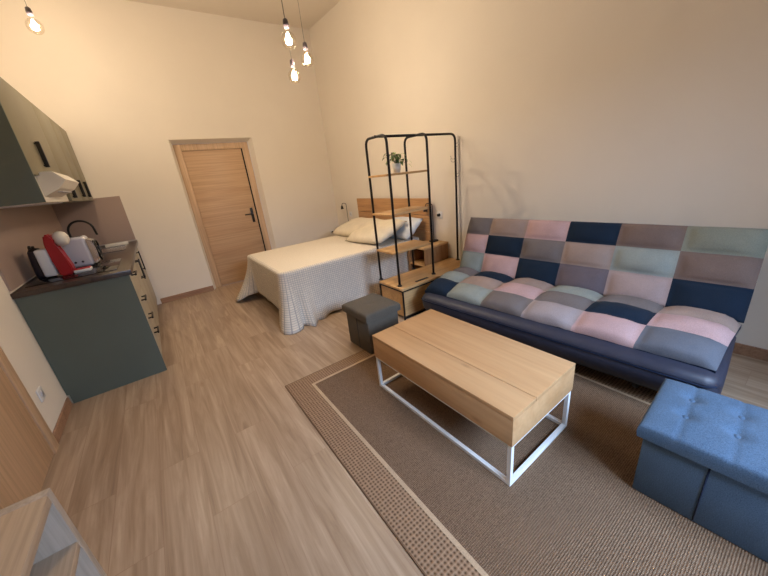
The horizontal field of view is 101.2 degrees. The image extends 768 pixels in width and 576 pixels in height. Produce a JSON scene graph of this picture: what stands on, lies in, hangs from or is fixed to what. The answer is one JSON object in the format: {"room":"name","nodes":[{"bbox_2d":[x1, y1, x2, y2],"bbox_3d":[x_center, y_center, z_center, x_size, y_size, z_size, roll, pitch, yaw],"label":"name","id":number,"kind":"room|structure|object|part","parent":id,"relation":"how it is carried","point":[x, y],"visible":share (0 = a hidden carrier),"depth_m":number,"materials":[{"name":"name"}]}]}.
{"room":"studio apartment","nodes":[
{"label":"studio apartment","id":0,"kind":"room"},
{"bbox_2d":[0,205,71,431],"bbox_3d":[-2.024,-0.521,0.983,0.140,3.500,6.250,-19,24,-32],"label":"wall","id":1,"kind":"structure","parent":0,"point":[18,343],"depth_m":2.02,"materials":[{"name":"paint"}]},
{"bbox_2d":[0,346,58,509],"bbox_3d":[-1.852,0.085,1.196,0.018,2.187,1.052,-19,24,-32],"label":"door","id":2,"kind":"structure","parent":1,"relation":"in","point":[28,446],"depth_m":1.67,"materials":[{"name":"brown wood"}]},
{"bbox_3d":[-1.852,0.085,1.196,0.018,2.187,1.052,-19,24,-32],"label":"trim","id":3,"kind":"part","parent":2,"relation":"part of","materials":[{"name":"brown wood"}]},
{"bbox_2d":[0,77,60,206],"bbox_3d":[-2.554,-0.934,2.102,0.413,0.746,0.935,-19,24,-32],"label":"upper cabinet","id":4,"kind":"object","parent":1,"relation":"attached to","point":[25,151],"visible":0.87,"depth_m":1.90,"materials":[{"name":"green laminate"}]},
{"bbox_3d":[-2.297,-0.829,1.737,0.383,0.746,0.018,-19,24,-32],"label":"panel","id":5,"kind":"part","parent":4,"relation":"part of","materials":[{"name":"green laminate"}]},
{"bbox_3d":[-2.360,-0.920,2.177,0.030,0.165,0.026,-19,24,-32],"label":"handle","id":6,"kind":"part","parent":4,"relation":"part of","materials":[{"name":"black plastic"}]},
{"bbox_2d":[0,205,62,290],"bbox_3d":[-3.106,-0.458,2.817,0.012,0.517,2.150,-19,24,-32],"label":"backsplash","id":7,"kind":"structure","parent":1,"relation":"attached to","point":[20,227],"depth_m":2.45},
{"bbox_2d":[0,171,78,208],"bbox_3d":[-2.491,-0.682,2.222,0.496,0.193,0.900,-19,24,-32],"label":"range hood","id":8,"kind":"object","parent":1,"relation":"attached to","point":[55,187],"visible":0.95,"depth_m":2.08,"materials":[{"name":"white metal"}]},
{"bbox_2d":[36,386,45,401],"bbox_3d":[-2.180,0.673,2.007,0.012,0.084,0.084,-19,24,-32],"label":"wall socket","id":9,"kind":"object","parent":1,"relation":"attached to","point":[40,393],"visible":1,"depth_m":2.00,"materials":[{"name":"white plastic"}]},
{"bbox_2d":[31,103,82,202],"bbox_3d":[-2.994,-1.100,2.686,0.413,0.746,0.563,-19,24,-32],"label":"upper cabinet","id":10,"kind":"object","parent":1,"relation":"attached to","point":[43,119],"visible":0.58,"depth_m":2.73,"materials":[{"name":"laminate"}]},
{"bbox_3d":[-2.695,-0.856,2.725,0.030,0.150,0.026,-19,24,-32],"label":"handle","id":11,"kind":"part","parent":10,"relation":"part of","materials":[{"name":"black plastic"}]},
{"bbox_2d":[52,397,72,442],"bbox_3d":[-2.201,0.900,2.162,0.013,0.075,0.495,-19,24,-32],"label":"baseboard","id":12,"kind":"structure","parent":1,"relation":"attached to","point":[58,430],"depth_m":2.14,"materials":[{"name":"brown wood"}]},
{"bbox_2d":[39,117,93,205],"bbox_3d":[-3.398,-1.253,3.223,0.413,0.746,0.816,-19,24,-32],"label":"upper cabinet","id":13,"kind":"object","parent":1,"relation":"attached to","point":[61,134],"visible":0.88,"depth_m":3.25,"materials":[{"name":"laminate"}]},
{"bbox_3d":[-3.385,-1.345,3.470,0.020,0.746,0.403,-19,24,-32],"label":"door","id":14,"kind":"part","parent":13,"relation":"part of","materials":[{"name":"laminate"}]},
{"bbox_3d":[-3.014,-0.990,3.140,0.030,0.160,0.026,-19,24,-32],"label":"handle","id":15,"kind":"part","parent":13,"relation":"part of","materials":[{"name":"black plastic"}]},
{"bbox_3d":[-3.248,-1.078,3.452,0.030,0.160,0.026,-19,24,-32],"label":"handle","id":16,"kind":"part","parent":13,"relation":"part of","materials":[{"name":"black plastic"}]},
{"bbox_2d":[0,0,338,304],"bbox_3d":[-2.249,-1.807,4.550,4.248,3.500,0.140,-19,24,-32],"label":"wall","id":17,"kind":"structure","parent":0,"point":[127,82],"depth_m":4.05,"materials":[{"name":"paint"}]},
{"bbox_2d":[52,196,135,244],"bbox_3d":[-3.480,-0.794,3.813,0.623,0.540,0.012,-19,24,-32],"label":"backsplash","id":18,"kind":"structure","parent":17,"relation":"attached to","point":[108,216],"depth_m":3.82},
{"bbox_2d":[160,285,213,303],"bbox_3d":[-2.826,0.090,4.556,0.672,0.075,0.013,-19,24,-32],"label":"baseboard","id":19,"kind":"structure","parent":17,"relation":"attached to","point":[209,288],"depth_m":4.54,"materials":[{"name":"brown wood"}]},
{"bbox_2d":[172,142,271,287],"bbox_3d":[-2.296,-1.078,4.744,0.954,2.017,0.103,-19,24,-32],"label":"door","id":20,"kind":"structure","parent":17,"relation":"in","point":[219,179],"depth_m":4.69,"materials":[{"name":"brown wood"}]},
{"bbox_3d":[-2.050,-1.142,4.926,0.040,0.220,0.012,-19,24,-32],"label":"handle plate","id":21,"kind":"part","parent":20,"relation":"part of","materials":[{"name":"black plastic"}]},
{"bbox_2d":[127,0,339,28],"bbox_3d":[-0.561,-2.780,1.444,4.248,0.100,6.530,-19,24,-32],"label":"ceiling","id":22,"kind":"structure","parent":0,"point":[311,12],"depth_m":4.04,"materials":[{"name":"paint"}]},
{"bbox_2d":[24,0,38,30],"bbox_3d":[-2.878,-2.435,2.460,0.110,0.761,0.110,-19,24,-32],"label":"pendant bulb","id":23,"kind":"object","parent":22,"relation":"hanging from","point":[28,10],"visible":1,"depth_m":2.54,"materials":[{"name":"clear glass"}]},
{"bbox_2d":[282,3,291,44],"bbox_3d":[-0.750,-2.309,2.109,0.110,1.196,0.110,-19,24,-32],"label":"pendant bulb","id":24,"kind":"object","parent":22,"relation":"hanging from","point":[285,21],"visible":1,"depth_m":2.26,"materials":[{"name":"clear glass"}]},
{"bbox_2d":[281,0,296,79],"bbox_3d":[-0.858,-2.432,2.608,0.110,1.286,0.110,-19,24,-32],"label":"pendant bulb","id":25,"kind":"object","parent":22,"relation":"hanging from","point":[292,64],"visible":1,"depth_m":2.77,"materials":[{"name":"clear glass"}]},
{"bbox_2d":[298,4,309,63],"bbox_3d":[-0.725,-2.487,2.565,0.110,1.181,0.110,-19,24,-32],"label":"pendant bulb","id":26,"kind":"object","parent":22,"relation":"hanging from","point":[305,47],"visible":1,"depth_m":2.71,"materials":[{"name":"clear glass"}]},
{"bbox_2d":[40,280,767,575],"bbox_3d":[-0.189,0.571,2.675,4.248,0.080,6.530,-19,24,-32],"label":"floor","id":27,"kind":"structure","parent":0,"point":[207,464],"depth_m":1.74,"materials":[{"name":"brown wood"}]},
{"bbox_2d":[0,488,106,575],"bbox_3d":[-0.625,1.015,0.316,0.521,0.800,1.037,-19,24,-32],"label":"shelving unit","id":28,"kind":"object","parent":27,"relation":"on","point":[38,537],"visible":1,"depth_m":0.69,"materials":[{"name":"brown wood"}]},
{"bbox_3d":[-0.665,0.653,0.183,0.521,0.024,0.989,-19,24,-32],"label":"panel","id":29,"kind":"part","parent":28,"relation":"part of","materials":[{"name":"brown wood"}]},
{"bbox_2d":[29,542,80,575],"bbox_3d":[-0.645,0.794,0.237,0.510,0.020,0.989,-19,24,-32],"label":"shelf","id":30,"kind":"object","parent":28,"relation":"attached to","point":[62,560],"depth_m":0.71,"materials":[{"name":"brown wood"}]},
{"bbox_2d":[14,268,166,402],"bbox_3d":[-2.314,0.317,2.638,0.655,0.860,0.602,-19,24,-32],"label":"base cabinet","id":31,"kind":"object","parent":27,"relation":"on","point":[96,338],"visible":0.97,"depth_m":2.38,"materials":[{"name":"green laminate"}]},
{"bbox_2d":[10,240,137,298],"bbox_3d":[-2.815,-0.271,3.076,0.644,0.038,2.169,-19,24,-32],"label":"countertop","id":32,"kind":"structure","parent":31,"relation":"on","point":[126,266],"depth_m":2.32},
{"bbox_2d":[25,258,121,287],"bbox_3d":[-2.438,-0.138,2.533,0.510,0.006,0.580,-19,24,-32],"label":"cooktop","id":33,"kind":"object","parent":32,"relation":"in","point":[110,265],"visible":0.72,"depth_m":2.40,"materials":[{"name":"glass"}]},
{"bbox_2d":[27,246,44,277],"bbox_3d":[-2.658,-0.205,2.424,0.122,0.240,0.104,-9,20,-7],"label":"kettle","id":34,"kind":"object","parent":33,"relation":"on","point":[35,265],"visible":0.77,"depth_m":2.39,"materials":[{"name":"plastic"}]},
{"bbox_3d":[-2.659,-0.299,2.391,0.076,0.038,0.076,4,22,26],"label":"lid","id":35,"kind":"part","parent":34,"relation":"part of","materials":[{"name":"black plastic"}]},
{"bbox_2d":[33,231,92,276],"bbox_3d":[-2.452,-0.263,2.396,0.265,0.325,0.100,-19,24,-32],"label":"coffee machine","id":36,"kind":"object","parent":33,"relation":"on","point":[53,260],"visible":1,"depth_m":2.35,"materials":[{"name":"red plastic"}]},
{"bbox_3d":[-2.524,-0.190,2.363,0.073,0.205,0.090,-19,24,-32],"label":"water tank","id":37,"kind":"part","parent":36,"relation":"part of","materials":[{"name":"white plastic"}]},
{"bbox_2d":[74,266,92,272],"bbox_3d":[-2.371,-0.145,2.491,0.104,0.022,0.090,-19,24,-32],"label":"drip tray","id":38,"kind":"object","parent":36,"relation":"on","point":[88,268],"depth_m":2.46,"materials":[{"name":"silver metal"}]},
{"bbox_2d":[61,235,103,267],"bbox_3d":[-2.537,-0.295,2.615,0.295,0.252,0.154,-18,23,-29],"label":"toaster","id":39,"kind":"object","parent":33,"relation":"on","point":[83,251],"visible":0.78,"depth_m":2.58,"materials":[{"name":"grey metal"}]},
{"bbox_3d":[-2.426,-0.326,2.683,0.012,0.182,0.122,-18,23,-29],"label":"black trim","id":40,"kind":"part","parent":39,"relation":"part of","materials":[{"name":"plastic"}]},
{"bbox_2d":[67,220,97,236],"bbox_3d":[-3.099,-0.526,3.265,0.226,0.350,0.083,-19,24,-32],"label":"tap","id":41,"kind":"object","parent":32,"relation":"on","point":[75,221],"visible":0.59,"depth_m":3.21,"materials":[{"name":"black metal"}]},
{"bbox_2d":[101,244,126,253],"bbox_3d":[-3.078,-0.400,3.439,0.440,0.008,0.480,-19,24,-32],"label":"sink","id":42,"kind":"object","parent":32,"relation":"in","point":[121,247],"visible":0.49,"depth_m":3.50,"materials":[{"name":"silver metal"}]},
{"bbox_2d":[105,241,128,247],"bbox_3d":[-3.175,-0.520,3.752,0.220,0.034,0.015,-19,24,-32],"label":"chopping board","id":43,"kind":"object","parent":32,"relation":"on","point":[125,242],"visible":1,"depth_m":3.75,"materials":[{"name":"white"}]},
{"bbox_3d":[-2.127,-0.060,2.683,0.020,0.215,0.580,-19,24,-32],"label":"drawer","id":44,"kind":"part","parent":31,"relation":"part of","materials":[{"name":"beige laminate"}]},
{"bbox_3d":[-2.107,0.119,2.749,0.020,0.160,0.580,-19,24,-32],"label":"drawer","id":45,"kind":"part","parent":31,"relation":"part of","materials":[{"name":"beige laminate"}]},
{"bbox_3d":[-2.091,0.262,2.801,0.020,0.135,0.580,-19,24,-32],"label":"drawer","id":46,"kind":"part","parent":31,"relation":"part of","materials":[{"name":"beige laminate"}]},
{"bbox_3d":[-2.072,0.437,2.866,0.020,0.230,0.580,-19,24,-32],"label":"drawer","id":47,"kind":"part","parent":31,"relation":"part of","materials":[{"name":"beige laminate"}]},
{"bbox_2d":[134,257,159,333],"bbox_3d":[-2.725,0.163,3.184,0.655,0.858,0.800,-19,24,-32],"label":"base cabinet","id":48,"kind":"object","parent":27,"relation":"on","point":[141,276],"visible":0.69,"depth_m":3.27,"materials":[{"name":"beige laminate"}]},
{"bbox_3d":[-2.484,-0.187,3.215,0.038,0.200,0.016,-19,24,-32],"label":"handle","id":49,"kind":"part","parent":48,"relation":"part of","materials":[{"name":"black plastic"}]},
{"bbox_2d":[136,248,157,311],"bbox_3d":[-3.179,-0.008,3.786,0.655,0.858,0.746,-19,24,-32],"label":"base cabinet","id":50,"kind":"object","parent":27,"relation":"on","point":[138,255],"visible":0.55,"depth_m":3.88,"materials":[{"name":"beige laminate"}]},
{"bbox_3d":[-2.796,-0.313,3.625,0.038,0.220,0.016,-19,24,-32],"label":"handle","id":51,"kind":"part","parent":50,"relation":"part of","materials":[{"name":"black plastic"}]},
{"bbox_2d":[342,293,400,353],"bbox_3d":[-0.098,0.297,2.730,0.348,0.374,0.378,-20,24,-33],"label":"storage ottoman","id":52,"kind":"object","parent":27,"relation":"on","point":[368,315],"visible":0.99,"depth_m":2.60,"materials":[{"name":"grey fabric"}]},
{"bbox_3d":[-0.114,0.156,2.678,0.348,0.073,0.378,-20,24,-33],"label":"lid","id":53,"kind":"part","parent":52,"relation":"part of","materials":[{"name":"grey fabric"}]},
{"bbox_2d":[357,198,430,240],"bbox_3d":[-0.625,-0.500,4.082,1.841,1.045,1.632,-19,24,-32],"label":"headboard","id":54,"kind":"object","parent":27,"relation":"on","point":[364,204],"visible":0.07,"depth_m":4.18,"materials":[{"name":"brown wood"}]},
{"bbox_2d":[236,235,418,334],"bbox_3d":[-0.768,-0.236,4.085,2.063,0.580,1.765,-19,24,-32],"label":"bedspread","id":55,"kind":"object","parent":54,"relation":"on","point":[309,281],"visible":0.88,"depth_m":3.48,"materials":[{"name":"white fabric"}]},
{"bbox_2d":[332,217,377,236],"bbox_3d":[-0.384,-0.886,4.598,0.481,0.216,0.740,-21,25,-35],"label":"pillow","id":56,"kind":"object","parent":55,"relation":"on","point":[347,228],"visible":0.6,"depth_m":4.54,"materials":[{"name":"beige fabric"}]},
{"bbox_2d":[345,219,406,243],"bbox_3d":[-0.117,-0.723,4.011,0.470,0.253,0.748,-22,25,-36],"label":"pillow","id":57,"kind":"object","parent":55,"relation":"on","point":[365,233],"visible":0.88,"depth_m":3.85,"materials":[{"name":"beige fabric"}]},
{"bbox_2d":[390,217,422,239],"bbox_3d":[0.214,-0.777,4.066,0.288,0.250,0.622,-18,23,-29],"label":"pillow","id":58,"kind":"object","parent":55,"relation":"on","point":[403,232],"visible":0.48,"depth_m":3.86,"materials":[{"name":"white fabric"}]},
{"bbox_2d":[365,133,460,319],"bbox_3d":[0.425,-0.669,3.273,1.075,1.698,0.434,-19,24,-32],"label":"rack","id":59,"kind":"object","parent":27,"relation":"on","point":[407,289],"visible":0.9,"depth_m":3.16,"materials":[{"name":"brown wood"}]},
{"bbox_2d":[382,152,411,172],"bbox_3d":[0.120,-1.180,2.963,0.240,0.186,0.308,-19,24,-32],"label":"potted plant","id":60,"kind":"object","parent":59,"relation":"on","point":[396,165],"visible":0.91,"depth_m":2.94,"materials":[{"name":"green plant"}]},
{"bbox_3d":[0.121,-1.129,2.971,0.084,0.085,0.084,-19,24,-32],"label":"pot","id":61,"kind":"part","parent":60,"relation":"part of","materials":[{"name":"white ceramic"}]},
{"bbox_2d":[368,170,426,177],"bbox_3d":[0.141,-1.081,2.987,0.510,0.018,0.292,-19,24,-32],"label":"shelf","id":62,"kind":"object","parent":59,"relation":"attached to","point":[407,172],"depth_m":2.86,"materials":[{"name":"brown wood"}]},
{"bbox_2d":[372,206,428,216],"bbox_3d":[0.176,-0.757,3.106,0.510,0.018,0.292,-19,24,-32],"label":"shelf","id":63,"kind":"object","parent":59,"relation":"attached to","point":[409,209],"depth_m":3.05,"materials":[{"name":"brown wood"}]},
{"bbox_2d":[377,240,430,254],"bbox_3d":[0.214,-0.421,3.229,0.510,0.018,0.292,-19,24,-32],"label":"shelf","id":64,"kind":"object","parent":59,"relation":"attached to","point":[403,247],"depth_m":3.19,"materials":[{"name":"brown wood"}]},
{"bbox_3d":[0.512,-0.014,3.492,1.075,0.308,0.384,-19,24,-32],"label":"steel frame","id":65,"kind":"part","parent":59,"relation":"part of","materials":[{"name":"black metal"}]},
{"bbox_3d":[0.400,-0.831,3.240,1.032,1.368,0.023,-19,24,-32],"label":"rail","id":66,"kind":"part","parent":59,"relation":"part of","materials":[{"name":"black metal"}]},
{"bbox_3d":[0.406,0.089,3.212,0.516,0.250,0.018,-19,24,-32],"label":"drawer","id":67,"kind":"part","parent":59,"relation":"part of","materials":[{"name":"brown wood"}]},
{"bbox_2d":[408,240,447,270],"bbox_3d":[0.553,-0.288,3.901,0.395,0.530,0.305,-19,24,-32],"label":"nightstand","id":68,"kind":"object","parent":27,"relation":"on","point":[422,256],"visible":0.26,"depth_m":3.78,"materials":[{"name":"brown wood"}]},
{"bbox_2d":[410,258,424,266],"bbox_3d":[0.546,-0.331,3.884,0.360,0.018,0.265,-19,24,-32],"label":"shelf","id":69,"kind":"object","parent":68,"relation":"attached to","point":[417,261],"depth_m":3.88,"materials":[{"name":"brown wood"}]},
{"bbox_2d":[423,203,438,241],"bbox_3d":[0.562,-0.792,3.820,0.111,0.463,0.146,-19,24,-32],"label":"reading lamp","id":70,"kind":"object","parent":68,"relation":"on","point":[434,240],"visible":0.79,"depth_m":3.81,"materials":[{"name":"black plastic"}]},
{"bbox_3d":[0.549,-0.799,3.813,0.100,0.443,0.009,7,24,31],"label":"stem","id":71,"kind":"part","parent":70,"relation":"part of","materials":[{"name":"black plastic"}]},
{"bbox_2d":[285,350,767,575],"bbox_3d":[0.700,0.739,1.819,1.765,0.009,2.432,-19,24,-32],"label":"rug","id":72,"kind":"object","parent":27,"relation":"on","point":[576,510],"visible":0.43,"depth_m":1.43,"materials":[{"name":"carpet"}]},
{"bbox_2d":[372,309,575,486],"bbox_3d":[0.457,0.526,1.879,0.536,0.398,1.008,-20,24,-32],"label":"coffee table","id":73,"kind":"object","parent":72,"relation":"on","point":[505,386],"visible":1,"depth_m":1.61,"materials":[{"name":"brown wood"}]},
{"bbox_3d":[0.466,0.601,1.906,0.528,0.238,1.000,-20,24,-32],"label":"frame","id":74,"kind":"part","parent":73,"relation":"part of","materials":[{"name":"white metal"}]},
{"bbox_2d":[421,217,767,393],"bbox_3d":[1.250,-0.002,2.371,0.861,0.880,1.960,-22,25,-36],"label":"sofa","id":75,"kind":"object","parent":72,"relation":"on","point":[646,305],"visible":0.99,"depth_m":2.03,"materials":[{"name":"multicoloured fabric"}]},
{"bbox_3d":[1.171,0.249,2.376,0.598,0.225,1.950,-22,25,-36],"label":"seat","id":76,"kind":"part","parent":75,"relation":"part of","materials":[{"name":"multicoloured fabric"}]},
{"bbox_3d":[1.195,0.091,2.338,0.530,0.158,1.935,-22,25,-36],"label":"seat","id":77,"kind":"part","parent":75,"relation":"part of","materials":[{"name":"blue fabric"}]},
{"bbox_3d":[1.447,-0.250,2.464,0.305,0.522,1.940,-22,25,-36],"label":"backrest","id":78,"kind":"part","parent":75,"relation":"part of","materials":[{"name":"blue fabric"}]},
{"bbox_2d":[632,379,767,562],"bbox_3d":[1.417,0.711,1.132,0.408,0.365,0.766,-21,25,-35],"label":"storage ottoman","id":79,"kind":"object","parent":72,"relation":"on","point":[703,456],"visible":1,"depth_m":1.17,"materials":[{"name":"blue fabric"}]},
{"bbox_3d":[1.402,0.575,1.082,0.408,0.073,0.766,-21,25,-35],"label":"lid","id":80,"kind":"part","parent":79,"relation":"part of","materials":[{"name":"blue fabric"}]},
{"bbox_2d":[309,0,767,349],"bbox_3d":[1.111,-1.621,3.031,0.550,3.500,6.250,-19,24,-32],"label":"wall","id":81,"kind":"structure","parent":0,"point":[655,112],"depth_m":2.54,"materials":[{"name":"paint"}]},
{"bbox_2d":[437,211,441,218],"bbox_3d":[0.658,-0.876,3.794,0.040,0.084,0.084,-19,24,-32],"label":"wall socket","id":82,"kind":"object","parent":81,"relation":"attached to","point":[439,213],"visible":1,"depth_m":3.79,"materials":[{"name":"white plastic"}]},
{"bbox_2d":[733,342,767,360],"bbox_3d":[1.188,0.013,3.553,0.013,0.075,6.258,-21,25,-34],"label":"baseboard","id":83,"kind":"structure","parent":81,"relation":"attached to","point":[741,349],"depth_m":2.07,"materials":[{"name":"brown wood"}]}
]}

